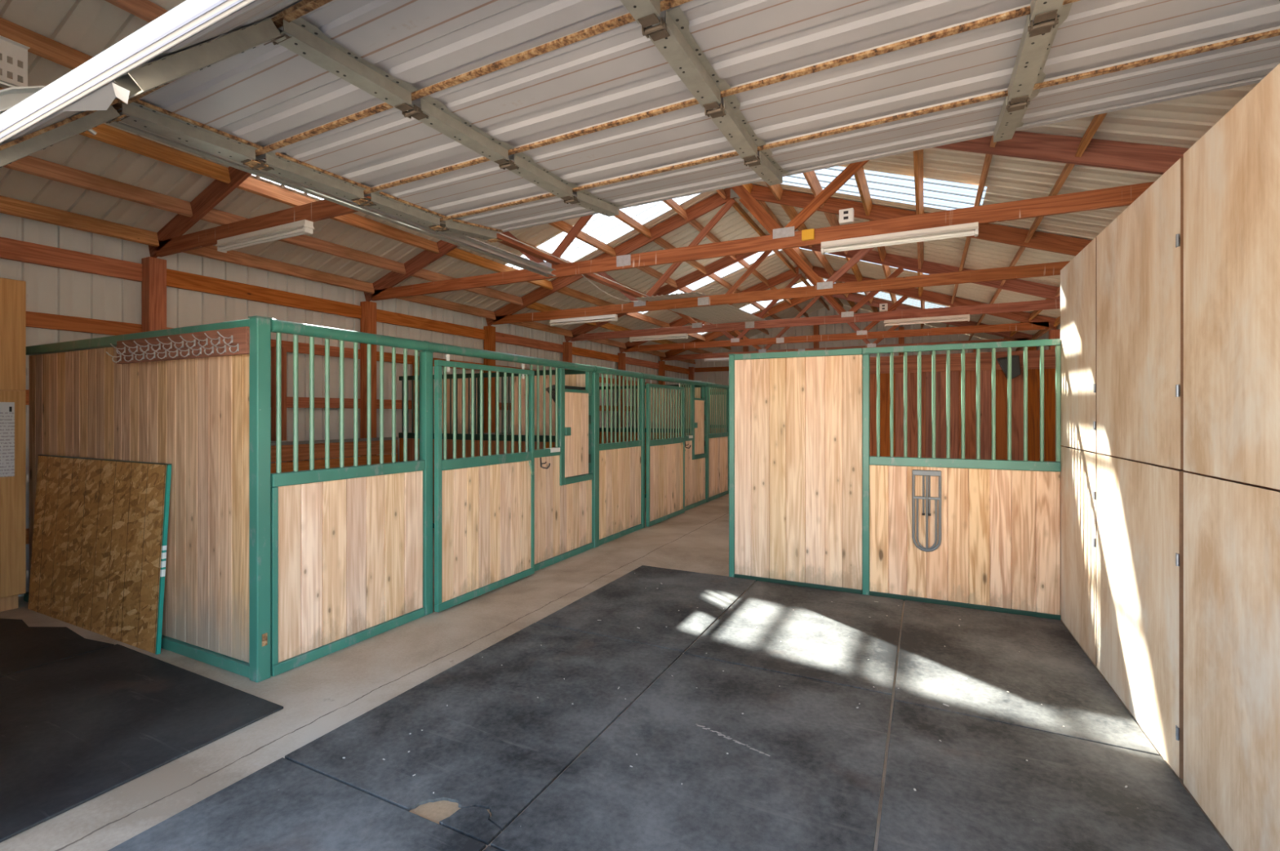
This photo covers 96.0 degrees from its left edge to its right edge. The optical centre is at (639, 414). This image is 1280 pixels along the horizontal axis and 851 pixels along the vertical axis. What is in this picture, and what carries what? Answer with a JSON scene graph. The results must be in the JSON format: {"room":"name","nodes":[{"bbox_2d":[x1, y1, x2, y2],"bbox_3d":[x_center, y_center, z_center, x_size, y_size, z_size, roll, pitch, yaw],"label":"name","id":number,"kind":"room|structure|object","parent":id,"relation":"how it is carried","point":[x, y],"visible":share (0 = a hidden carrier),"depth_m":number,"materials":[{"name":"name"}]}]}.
{"room":"farm building","nodes":[
{"label":"farm building","id":0,"kind":"room"},
{"bbox_2d":[0,213,694,596],"bbox_3d":[-2.086,-0.075,11.203,0.211,3.270,16.980,0,0,26],"label":"wall","id":1,"kind":"structure","parent":0,"point":[81,285],"depth_m":6.80,"materials":[{"name":"metal"}]},
{"bbox_2d":[148,158,371,257],"bbox_3d":[-0.799,-2.385,3.700,9.077,1.693,0.043,0,0,26],"label":"roof truss","id":2,"kind":"object","parent":1,"relation":"on","point":[171,241],"visible":0.12,"depth_m":5.15,"materials":[{"name":"wood"}]},
{"bbox_2d":[215,219,315,253],"bbox_3d":[-3.183,-1.494,4.860,1.220,0.099,0.102,0,0,26],"label":"strip light","id":3,"kind":"object","parent":2,"relation":"attached to","point":[303,227],"visible":1,"depth_m":4.80,"materials":[{"name":"white metal"}]},
{"bbox_2d":[271,436,398,473],"bbox_3d":[-4.264,0.935,6.517,0.050,1.230,3.690,0,0,26],"label":"wall","id":4,"kind":"structure","parent":1,"relation":"attached to","point":[304,446],"depth_m":7.25,"materials":[{"name":"brown wood"}]},
{"bbox_2d":[364,131,1189,301],"bbox_3d":[0.284,-2.385,5.885,9.077,1.693,0.043,0,0,26],"label":"roof truss","id":5,"kind":"object","parent":1,"relation":"on","point":[1117,155],"visible":0.37,"depth_m":5.01,"materials":[{"name":"wood"}]},
{"bbox_2d":[496,233,641,297],"bbox_3d":[-1.045,-1.720,6.311,0.090,0.038,4.620,0,0,26],"label":"board","id":6,"kind":"object","parent":5,"relation":"on","point":[505,241],"visible":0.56,"depth_m":6.36,"materials":[{"name":"brown wood"}]},
{"bbox_2d":[499,233,649,297],"bbox_3d":[-0.898,-1.747,6.473,0.012,0.010,4.800,0,0,26],"label":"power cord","id":7,"kind":"object","parent":6,"relation":"attached to","point":[500,233],"visible":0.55,"depth_m":6.38,"materials":[{"name":"white plastic"}]},
{"bbox_2d":[801,228,814,241],"bbox_3d":[1.525,-1.627,5.224,0.110,0.095,0.036,0,0,26],"label":"outlet box","id":8,"kind":"object","parent":5,"relation":"attached to","point":[807,234],"visible":1,"depth_m":5.21,"materials":[{"name":"orange"}]},
{"bbox_2d":[839,208,853,225],"bbox_3d":[1.832,-1.758,5.113,0.120,0.120,0.066,0,0,26],"label":"outlet box","id":9,"kind":"object","parent":5,"relation":"on","point":[846,215],"visible":1,"depth_m":5.09,"materials":[{"name":"white plastic"}]},
{"bbox_2d":[820,222,978,254],"bbox_3d":[2.183,-1.494,4.920,1.220,0.099,0.102,0,0,26],"label":"strip light","id":10,"kind":"object","parent":5,"relation":"attached to","point":[971,228],"visible":1,"depth_m":4.87,"materials":[{"name":"white metal"}]},
{"bbox_2d":[485,185,1092,326],"bbox_3d":[1.367,-2.385,8.069,9.077,1.693,0.043,0,0,26],"label":"roof truss","id":11,"kind":"object","parent":1,"relation":"on","point":[1051,242],"visible":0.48,"depth_m":7.70,"materials":[{"name":"wood"}]},
{"bbox_2d":[549,314,617,326],"bbox_3d":[-0.909,-1.494,9.175,1.220,0.099,0.102,0,0,26],"label":"strip light","id":12,"kind":"object","parent":11,"relation":"attached to","point":[613,317],"visible":1,"depth_m":9.12,"materials":[{"name":"white metal"}]},
{"bbox_2d":[582,275,637,302],"bbox_3d":[-0.383,-1.638,7.579,0.012,0.165,2.392,0,0,17],"label":"power cord","id":13,"kind":"object","parent":11,"relation":"hanging from","point":[582,275],"visible":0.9,"depth_m":7.36,"materials":[{"name":"white plastic"}]},
{"bbox_2d":[564,244,1060,342],"bbox_3d":[2.450,-2.385,10.253,9.077,1.693,0.043,0,0,26],"label":"roof truss","id":14,"kind":"object","parent":1,"relation":"on","point":[902,263],"visible":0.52,"depth_m":9.69,"materials":[{"name":"wood"}]},
{"bbox_2d":[629,333,688,342],"bbox_3d":[0.353,-1.494,11.270,1.220,0.099,0.102,0,0,26],"label":"strip light","id":15,"kind":"object","parent":14,"relation":"attached to","point":[675,336],"visible":1,"depth_m":11.24,"materials":[{"name":"white metal"}]},
{"bbox_2d":[634,291,765,324],"bbox_3d":[1.125,-1.714,9.516,0.987,0.016,3.044,0,0,31],"label":"sheet","id":16,"kind":"object","parent":14,"relation":"on","point":[724,313],"visible":0.62,"depth_m":9.61,"materials":[{"name":"grey metal"}]},
{"bbox_2d":[879,303,887,311],"bbox_3d":[4.007,-1.758,9.477,0.120,0.120,0.066,0,0,26],"label":"outlet box","id":17,"kind":"object","parent":14,"relation":"on","point":[882,307],"visible":1,"depth_m":9.45,"materials":[{"name":"white plastic"}]},
{"bbox_2d":[884,314,969,326],"bbox_3d":[4.555,-1.494,9.187,1.220,0.099,0.102,0,0,26],"label":"strip light","id":18,"kind":"object","parent":14,"relation":"attached to","point":[955,317],"visible":1,"depth_m":9.15,"materials":[{"name":"white metal"}]},
{"bbox_2d":[618,266,1057,353],"bbox_3d":[3.533,-2.385,12.437,9.077,1.693,0.043,0,0,26],"label":"roof truss","id":19,"kind":"object","parent":1,"relation":"on","point":[1038,322],"visible":0.66,"depth_m":11.92,"materials":[{"name":"wood"}]},
{"bbox_2d":[659,293,1032,360],"bbox_3d":[4.616,-2.385,14.621,9.077,1.693,0.043,0,0,26],"label":"roof truss","id":20,"kind":"object","parent":1,"relation":"on","point":[671,355],"visible":0.48,"depth_m":14.62,"materials":[{"name":"wood"}]},
{"bbox_2d":[704,357,728,362],"bbox_3d":[2.340,-1.494,15.727,1.220,0.099,0.102,0,0,26],"label":"strip light","id":21,"kind":"object","parent":20,"relation":"attached to","point":[724,359],"visible":0.6,"depth_m":15.82,"materials":[{"name":"white metal"}]},
{"bbox_2d":[0,493,1233,850],"bbox_3d":[1.861,1.635,9.067,9.340,0.150,17.500,0,0,26],"label":"floor","id":22,"kind":"structure","parent":0,"point":[317,697],"depth_m":3.52,"materials":[{"name":"concrete"}]},
{"bbox_2d":[0,277,28,612],"bbox_3d":[-5.362,0.244,4.173,0.405,2.629,1.214,0,0,26],"label":"wooden door","id":23,"kind":"structure","parent":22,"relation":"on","point":[14,297],"depth_m":4.56,"materials":[{"name":"wood"}]},
{"bbox_2d":[0,402,14,477],"bbox_3d":[-5.005,0.198,4.438,0.010,0.585,0.265,0,0,26],"label":"paper notice","id":24,"kind":"object","parent":23,"relation":"attached to","point":[6,409],"visible":1,"depth_m":4.52,"materials":[{"name":"white paper"}]},
{"bbox_2d":[0,618,114,677],"bbox_3d":[-4.507,1.553,3.675,1.560,0.012,1.220,0,0,26],"label":"rubber mat","id":25,"kind":"object","parent":22,"relation":"on","point":[23,647],"visible":1,"depth_m":3.86,"materials":[{"name":"black rubber"}]},
{"bbox_2d":[27,454,171,654],"bbox_3d":[-3.998,0.943,4.207,1.978,1.230,0.082,0,0,26],"label":"board","id":26,"kind":"object","parent":22,"relation":"on","point":[99,548],"visible":1,"depth_m":4.12,"materials":[{"name":"brown wood"}]},
{"bbox_2d":[23,319,249,678],"bbox_3d":[-3.699,0.497,4.125,3.188,2.124,0.065,0,0,26],"label":"wall","id":27,"kind":"structure","parent":22,"relation":"on","point":[192,415],"depth_m":3.76,"materials":[{"name":"brown wood"}]},
{"bbox_2d":[105,326,249,364],"bbox_3d":[-3.006,-0.435,3.684,1.540,0.160,0.106,0,0,26],"label":"hook rail","id":28,"kind":"object","parent":27,"relation":"attached to","point":[230,341],"visible":1,"depth_m":3.64,"materials":[{"name":"metal"}]},
{"bbox_2d":[0,644,283,843],"bbox_3d":[-2.958,1.553,2.915,1.870,0.012,1.235,0,0,26],"label":"rubber mat","id":29,"kind":"object","parent":22,"relation":"on","point":[74,731],"visible":1,"depth_m":2.89,"materials":[{"name":"black rubber"}]},
{"bbox_2d":[248,315,272,683],"bbox_3d":[-2.235,0.494,3.391,0.090,2.130,0.088,0,0,26],"label":"post","id":30,"kind":"object","parent":22,"relation":"on","point":[260,326],"visible":1,"depth_m":3.36,"materials":[{"name":"green metal"}]},
{"bbox_2d":[107,757,485,850],"bbox_3d":[-1.386,1.553,1.726,1.182,0.012,1.362,0,0,26],"label":"rubber mat","id":31,"kind":"object","parent":22,"relation":"on","point":[285,805],"visible":1,"depth_m":2.18,"materials":[{"name":"grey rubber"}]},
{"bbox_2d":[271,333,424,676],"bbox_3d":[-1.947,0.533,3.948,0.064,2.051,1.155,0,0,26],"label":"panel","id":32,"kind":"object","parent":22,"relation":"on","point":[347,542],"visible":0.94,"depth_m":3.84,"materials":[{"name":"brown wood"}]},
{"bbox_2d":[418,351,434,615],"bbox_3d":[-1.673,0.534,4.505,0.083,2.050,0.083,0,0,26],"label":"post","id":33,"kind":"object","parent":22,"relation":"on","point":[425,357],"visible":0.87,"depth_m":4.48,"materials":[{"name":"green metal"}]},
{"bbox_2d":[271,319,595,372],"bbox_3d":[-1.377,-0.531,5.103,0.083,0.083,3.736,0,0,26],"label":"rail","id":34,"kind":"object","parent":33,"relation":"on","point":[277,326],"visible":0.84,"depth_m":4.29,"materials":[{"name":"green metal"}]},
{"bbox_2d":[434,354,593,612],"bbox_3d":[-1.068,0.533,5.609,0.170,2.051,2.455,0,0,26],"label":"stall front","id":35,"kind":"structure","parent":34,"relation":"hanging from","point":[484,505],"depth_m":5.26,"materials":[{"name":"brown wood"}]},
{"bbox_2d":[408,800,491,824],"bbox_3d":[-0.750,1.560,2.269,0.360,0.001,0.200,0,0,26],"label":"sawdust","id":36,"kind":"object","parent":22,"relation":"on","point":[437,811],"visible":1,"depth_m":2.27},
{"bbox_2d":[439,806,501,845],"bbox_3d":[-0.626,1.553,2.197,0.237,0.012,0.136,0,0,26],"label":"stain","id":37,"kind":"object","parent":22,"relation":"on","point":[473,822],"visible":1,"depth_m":2.17,"materials":[{"name":"grey rubber"}]},
{"bbox_2d":[284,622,682,831],"bbox_3d":[-0.666,1.553,3.180,1.182,0.012,1.862,0,0,26],"label":"rubber mat","id":38,"kind":"object","parent":22,"relation":"on","point":[495,746],"visible":1,"depth_m":2.87,"materials":[{"name":"grey rubber"}]},
{"bbox_2d":[483,845,501,850],"bbox_3d":[-0.291,1.553,1.183,1.240,0.012,1.362,0,0,26],"label":"rubber mat","id":39,"kind":"object","parent":22,"relation":"on","point":[488,848],"visible":1,"depth_m":2.05,"materials":[{"name":"grey rubber"}]},
{"bbox_2d":[398,369,587,528],"bbox_3d":[-2.008,0.509,7.498,3.140,2.099,0.068,0,0,26],"label":"divider","id":40,"kind":"object","parent":22,"relation":"on","point":[574,378],"visible":0.34,"depth_m":7.52,"materials":[{"name":"green paint"}]},
{"bbox_2d":[546,385,585,402],"bbox_3d":[-1.019,-0.035,6.586,0.586,0.560,0.675,0,0,26],"label":"pet feeder","id":41,"kind":"object","parent":40,"relation":"attached to","point":[553,386],"visible":0.28,"depth_m":6.59,"materials":[{"name":"black plastic"}]},
{"bbox_2d":[547,386,555,402],"bbox_3d":[-0.868,-0.030,6.624,0.332,0.549,0.871,0,0,-14],"label":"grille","id":42,"kind":"object","parent":41,"relation":"attached to","point":[553,387],"depth_m":6.67,"materials":[{"name":"green metal"}]},
{"bbox_2d":[588,372,599,547],"bbox_3d":[-0.546,0.534,6.778,0.103,2.050,0.103,0,0,26],"label":"post","id":43,"kind":"object","parent":22,"relation":"on","point":[593,400],"visible":0.66,"depth_m":6.74,"materials":[{"name":"green metal"}]},
{"bbox_2d":[598,373,642,545],"bbox_3d":[-0.259,0.533,7.351,0.064,2.051,1.178,0,0,26],"label":"panel","id":44,"kind":"object","parent":22,"relation":"on","point":[620,463],"visible":0.87,"depth_m":7.33,"materials":[{"name":"brown wood"}]},
{"bbox_2d":[639,378,645,528],"bbox_3d":[0.019,0.534,7.918,0.083,2.050,0.083,0,0,26],"label":"post","id":45,"kind":"object","parent":22,"relation":"on","point":[642,381],"visible":0.68,"depth_m":7.88,"materials":[{"name":"green metal"}]},
{"bbox_2d":[594,365,707,386],"bbox_3d":[0.312,-0.531,8.508,0.083,0.083,3.854,0,0,26],"label":"rail","id":46,"kind":"object","parent":45,"relation":"on","point":[599,370],"visible":0.84,"depth_m":7.98,"materials":[{"name":"green metal"}]},
{"bbox_2d":[645,379,706,527],"bbox_3d":[0.635,0.533,9.043,0.170,2.051,2.502,0,0,26],"label":"stall front","id":47,"kind":"structure","parent":46,"relation":"hanging from","point":[664,458],"depth_m":8.74,"materials":[{"name":"brown wood"}]},
{"bbox_2d":[536,565,755,653],"bbox_3d":[0.154,1.553,4.834,1.182,0.012,1.802,0,0,26],"label":"rubber mat","id":48,"kind":"object","parent":22,"relation":"on","point":[615,610],"visible":1,"depth_m":4.63,"materials":[{"name":"grey rubber"}]},
{"bbox_2d":[599,384,702,497],"bbox_3d":[-0.291,0.509,10.960,3.140,2.099,0.060,0,0,26],"label":"divider","id":49,"kind":"object","parent":22,"relation":"on","point":[698,389],"visible":0.14,"depth_m":10.66,"materials":[{"name":"green paint"}]},
{"bbox_2d":[490,653,892,850],"bbox_3d":[0.424,1.553,2.625,1.240,0.012,1.840,0,0,26],"label":"rubber mat","id":50,"kind":"object","parent":22,"relation":"on","point":[818,788],"visible":1,"depth_m":2.49,"materials":[{"name":"grey rubber"}]},
{"bbox_2d":[695,724,769,756],"bbox_3d":[0.433,1.546,2.741,0.411,0.001,0.030,0,0,42],"label":"scuff","id":51,"kind":"object","parent":50,"relation":"on","point":[718,734],"visible":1,"depth_m":2.75,"materials":[{"name":"beige"}]},
{"bbox_2d":[342,573,1127,794],"bbox_3d":[0.721,1.545,3.465,3.290,0.003,3.397,0,0,26],"label":"litter","id":52,"kind":"object","parent":50,"relation":"on","point":[1126,786],"visible":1,"depth_m":3.07,"materials":[{"name":"grey"}]},
{"bbox_2d":[704,386,709,502],"bbox_3d":[1.169,0.534,10.236,0.103,2.050,0.103,0,0,26],"label":"post","id":53,"kind":"object","parent":22,"relation":"on","point":[707,388],"visible":0.57,"depth_m":10.19,"materials":[{"name":"green metal"}]},
{"bbox_2d":[710,392,725,434],"bbox_3d":[1.419,0.509,14.410,3.140,2.099,0.060,0,0,26],"label":"divider","id":54,"kind":"object","parent":22,"relation":"on","point":[710,393],"visible":0.02,"depth_m":14.17,"materials":[{"name":"green paint"}]},
{"bbox_2d":[709,386,728,501],"bbox_3d":[1.454,0.533,10.806,0.064,2.051,1.165,0,0,26],"label":"panel","id":55,"kind":"object","parent":22,"relation":"on","point":[718,441],"visible":0.85,"depth_m":10.80,"materials":[{"name":"brown wood"}]},
{"bbox_2d":[724,389,728,493],"bbox_3d":[1.730,0.534,11.367,0.083,2.050,0.083,0,0,26],"label":"post","id":56,"kind":"object","parent":22,"relation":"on","point":[727,390],"visible":0.43,"depth_m":11.33,"materials":[{"name":"green metal"}]},
{"bbox_2d":[706,382,728,389],"bbox_3d":[2.024,-0.531,11.962,0.083,0.083,3.844,0,0,26],"label":"rail","id":57,"kind":"object","parent":56,"relation":"on","point":[709,384],"visible":0.4,"depth_m":10.76,"materials":[{"name":"green metal"}]},
{"bbox_2d":[728,354,734,577],"bbox_3d":[0.880,0.492,5.502,0.058,2.133,0.058,0,0,26],"label":"post","id":58,"kind":"object","parent":22,"relation":"on","point":[731,357],"visible":1,"depth_m":5.48,"materials":[{"name":"green metal"}]},
{"bbox_2d":[684,581,903,695],"bbox_3d":[1.241,1.553,4.272,1.240,0.012,1.813,0,0,26],"label":"rubber mat","id":59,"kind":"object","parent":22,"relation":"on","point":[812,646],"visible":1,"depth_m":4.03,"materials":[{"name":"grey rubber"}]},
{"bbox_2d":[862,353,870,595],"bbox_3d":[1.951,0.519,4.971,0.063,2.080,0.063,0,0,26],"label":"post","id":60,"kind":"object","parent":22,"relation":"on","point":[865,356],"visible":1,"depth_m":4.95,"materials":[{"name":"green metal"}]},
{"bbox_2d":[734,338,1060,620],"bbox_3d":[2.042,0.494,4.925,2.541,2.129,0.052,0,0,26],"label":"stall front","id":61,"kind":"structure","parent":22,"relation":"on","point":[999,548],"depth_m":4.90,"materials":[{"name":"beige wood"}]},
{"bbox_2d":[911,470,942,551],"bbox_3d":[2.353,0.795,4.728,0.218,0.671,0.040,0,0,26],"label":"rack","id":62,"kind":"object","parent":61,"relation":"hanging from","point":[927,473],"visible":1,"depth_m":4.71,"materials":[{"name":"grey metal"}]},
{"bbox_2d":[869,349,1063,462],"bbox_3d":[3.986,0.360,8.061,3.180,2.380,0.075,0,0,26],"label":"wall","id":63,"kind":"structure","parent":22,"relation":"on","point":[1033,356],"depth_m":7.86,"materials":[{"name":"brown wood"}]},
{"bbox_2d":[996,355,1021,379],"bbox_3d":[4.793,-0.606,7.490,0.245,0.341,0.220,0,0,26],"label":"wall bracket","id":64,"kind":"object","parent":63,"relation":"attached to","point":[1015,366],"visible":0.83,"depth_m":7.38,"materials":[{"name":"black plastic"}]},
{"bbox_2d":[893,600,1159,755],"bbox_3d":[2.287,1.553,3.710,1.109,0.012,1.890,0,0,26],"label":"rubber mat","id":65,"kind":"object","parent":22,"relation":"on","point":[1051,669],"visible":1,"depth_m":3.40,"materials":[{"name":"grey rubber"}]},
{"bbox_2d":[877,700,1231,850],"bbox_3d":[1.479,1.553,2.036,1.149,0.012,1.843,0,0,26],"label":"rubber mat","id":66,"kind":"object","parent":22,"relation":"on","point":[976,788],"visible":1,"depth_m":2.34,"materials":[{"name":"grey rubber"}]},
{"bbox_2d":[1066,446,1279,491],"bbox_3d":[2.385,0.260,2.478,0.089,2.599,4.023,0,0,25],"label":"frame","id":67,"kind":"object","parent":22,"relation":"on","point":[1066,446],"visible":0.04,"depth_m":2.45,"materials":[{"name":"beige wood"}]},
{"bbox_2d":[1060,237,1096,452],"bbox_3d":[3.001,-0.428,3.946,0.031,1.324,0.915,0,0,26],"label":"plywood sheathing","id":68,"kind":"object","parent":67,"relation":"attached to","point":[1078,277],"visible":0.98,"depth_m":3.90,"materials":[{"name":"beige wood"}]},
{"bbox_2d":[1060,446,1097,666],"bbox_3d":[3.001,0.895,3.946,0.031,1.306,0.915,0,0,26],"label":"plywood sheathing","id":69,"kind":"object","parent":67,"relation":"attached to","point":[1077,467],"visible":0.99,"depth_m":3.90,"materials":[{"name":"beige wood"}]},
{"bbox_2d":[1096,157,1183,469],"bbox_3d":[2.553,-0.428,2.979,0.035,1.324,1.194,0,0,26],"label":"plywood sheathing","id":70,"kind":"object","parent":67,"relation":"attached to","point":[1140,255],"visible":0.98,"depth_m":2.83,"materials":[{"name":"beige wood"}]},
{"bbox_2d":[1096,453,1185,779],"bbox_3d":[2.551,0.895,2.980,0.031,1.306,1.194,0,0,26],"label":"plywood sheathing","id":71,"kind":"object","parent":67,"relation":"attached to","point":[1140,506],"visible":0.99,"depth_m":2.83,"materials":[{"name":"beige wood"}]},
{"bbox_2d":[1183,472,1279,850],"bbox_3d":[2.035,0.895,1.871,0.019,1.306,1.186,0,0,25],"label":"plywood sheathing","id":72,"kind":"object","parent":67,"relation":"attached to","point":[1232,529],"visible":1,"depth_m":2.04,"materials":[{"name":"beige wood"}]},
{"bbox_2d":[1183,63,1279,489],"bbox_3d":[2.035,-0.428,1.871,0.019,1.324,1.186,0,0,25],"label":"plywood sheathing","id":73,"kind":"object","parent":67,"relation":"attached to","point":[1232,172],"visible":1,"depth_m":2.02,"materials":[{"name":"beige wood"}]},
{"bbox_2d":[0,0,1257,364],"bbox_3d":[1.939,-2.435,9.224,9.845,1.701,17.750,0,0,26],"label":"ceiling","id":74,"kind":"structure","parent":0,"point":[115,182],"depth_m":5.82,"materials":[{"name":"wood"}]},
{"bbox_2d":[0,35,30,86],"bbox_3d":[-3.758,-2.097,3.413,0.038,0.254,0.196,0,0,26],"label":"bracket","id":75,"kind":"object","parent":74,"relation":"hanging from","point":[14,50],"visible":0.93,"depth_m":3.45,"materials":[{"name":"white metal"}]},
{"bbox_2d":[0,80,97,135],"bbox_3d":[-3.728,-1.901,3.467,0.028,0.146,0.713,0,0,26],"label":"curved rail","id":76,"kind":"object","parent":75,"relation":"attached to","point":[2,82],"visible":0.29,"depth_m":3.42,"materials":[{"name":"metal"}]},
{"bbox_2d":[0,85,555,277],"bbox_3d":[-1.671,0.070,3.781,0.104,2.941,3.956,0,0,24],"label":"door track","id":77,"kind":"object","parent":74,"relation":"hanging from","point":[10,97],"visible":0.36,"depth_m":3.40,"materials":[{"name":"metal"}]},
{"bbox_2d":[0,0,1279,242],"bbox_3d":[0.272,-1.187,2.239,4.611,0.674,2.842,0,0,26],"label":"garage door","id":78,"kind":"structure","parent":77,"relation":"attached to","point":[483,119],"depth_m":2.32,"materials":[{"name":"white metal"}]},
{"bbox_2d":[251,174,324,199],"bbox_3d":[-2.044,-2.708,4.915,3.027,1.038,0.950,0,0,26],"label":"window","id":79,"kind":"structure","parent":74,"relation":"attached to","point":[251,175],"depth_m":5.59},
{"bbox_2d":[505,192,702,270],"bbox_3d":[-0.418,-2.708,8.194,3.027,1.038,0.950,0,0,26],"label":"window","id":80,"kind":"structure","parent":74,"relation":"attached to","point":[604,228],"depth_m":8.26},
{"bbox_2d":[639,249,782,314],"bbox_3d":[1.208,-2.708,11.473,3.027,1.038,0.950,0,0,26],"label":"window","id":81,"kind":"structure","parent":74,"relation":"attached to","point":[737,266],"depth_m":11.53,"materials":[{"name":"white glass"}]},
{"bbox_2d":[697,279,813,334],"bbox_3d":[2.833,-2.708,14.752,3.027,1.038,0.950,0,0,26],"label":"window","id":82,"kind":"structure","parent":74,"relation":"attached to","point":[749,308],"depth_m":14.59,"materials":[{"name":"white glass"}]},
{"bbox_2d":[800,248,926,274],"bbox_3d":[4.069,-2.746,10.054,2.757,0.947,0.950,0,0,26],"label":"window","id":83,"kind":"structure","parent":74,"relation":"attached to","point":[800,248],"depth_m":10.52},
{"bbox_2d":[781,166,986,210],"bbox_3d":[2.443,-2.746,6.775,2.757,0.947,0.950,0,0,26],"label":"skylight","id":84,"kind":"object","parent":74,"relation":"attached to","point":[939,194],"depth_m":6.50,"materials":[{"name":"white plastic"}]},
{"bbox_2d":[822,278,947,308],"bbox_3d":[5.695,-2.746,13.333,2.757,0.947,0.950,0,0,26],"label":"window","id":85,"kind":"structure","parent":74,"relation":"attached to","point":[913,302],"depth_m":13.11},
{"bbox_2d":[688,305,1022,392],"bbox_3d":[5.666,-0.845,16.740,9.140,4.809,0.209,0,0,26],"label":"wall","id":86,"kind":"structure","parent":0,"point":[713,372],"depth_m":16.89,"materials":[{"name":"metal"}]},
{"bbox_2d":[1022,324,1060,351],"bbox_3d":[5.951,-0.075,7.218,0.211,3.270,16.980,0,0,26],"label":"wall","id":87,"kind":"structure","parent":0,"point":[1052,334],"depth_m":10.64,"materials":[{"name":"wood"}]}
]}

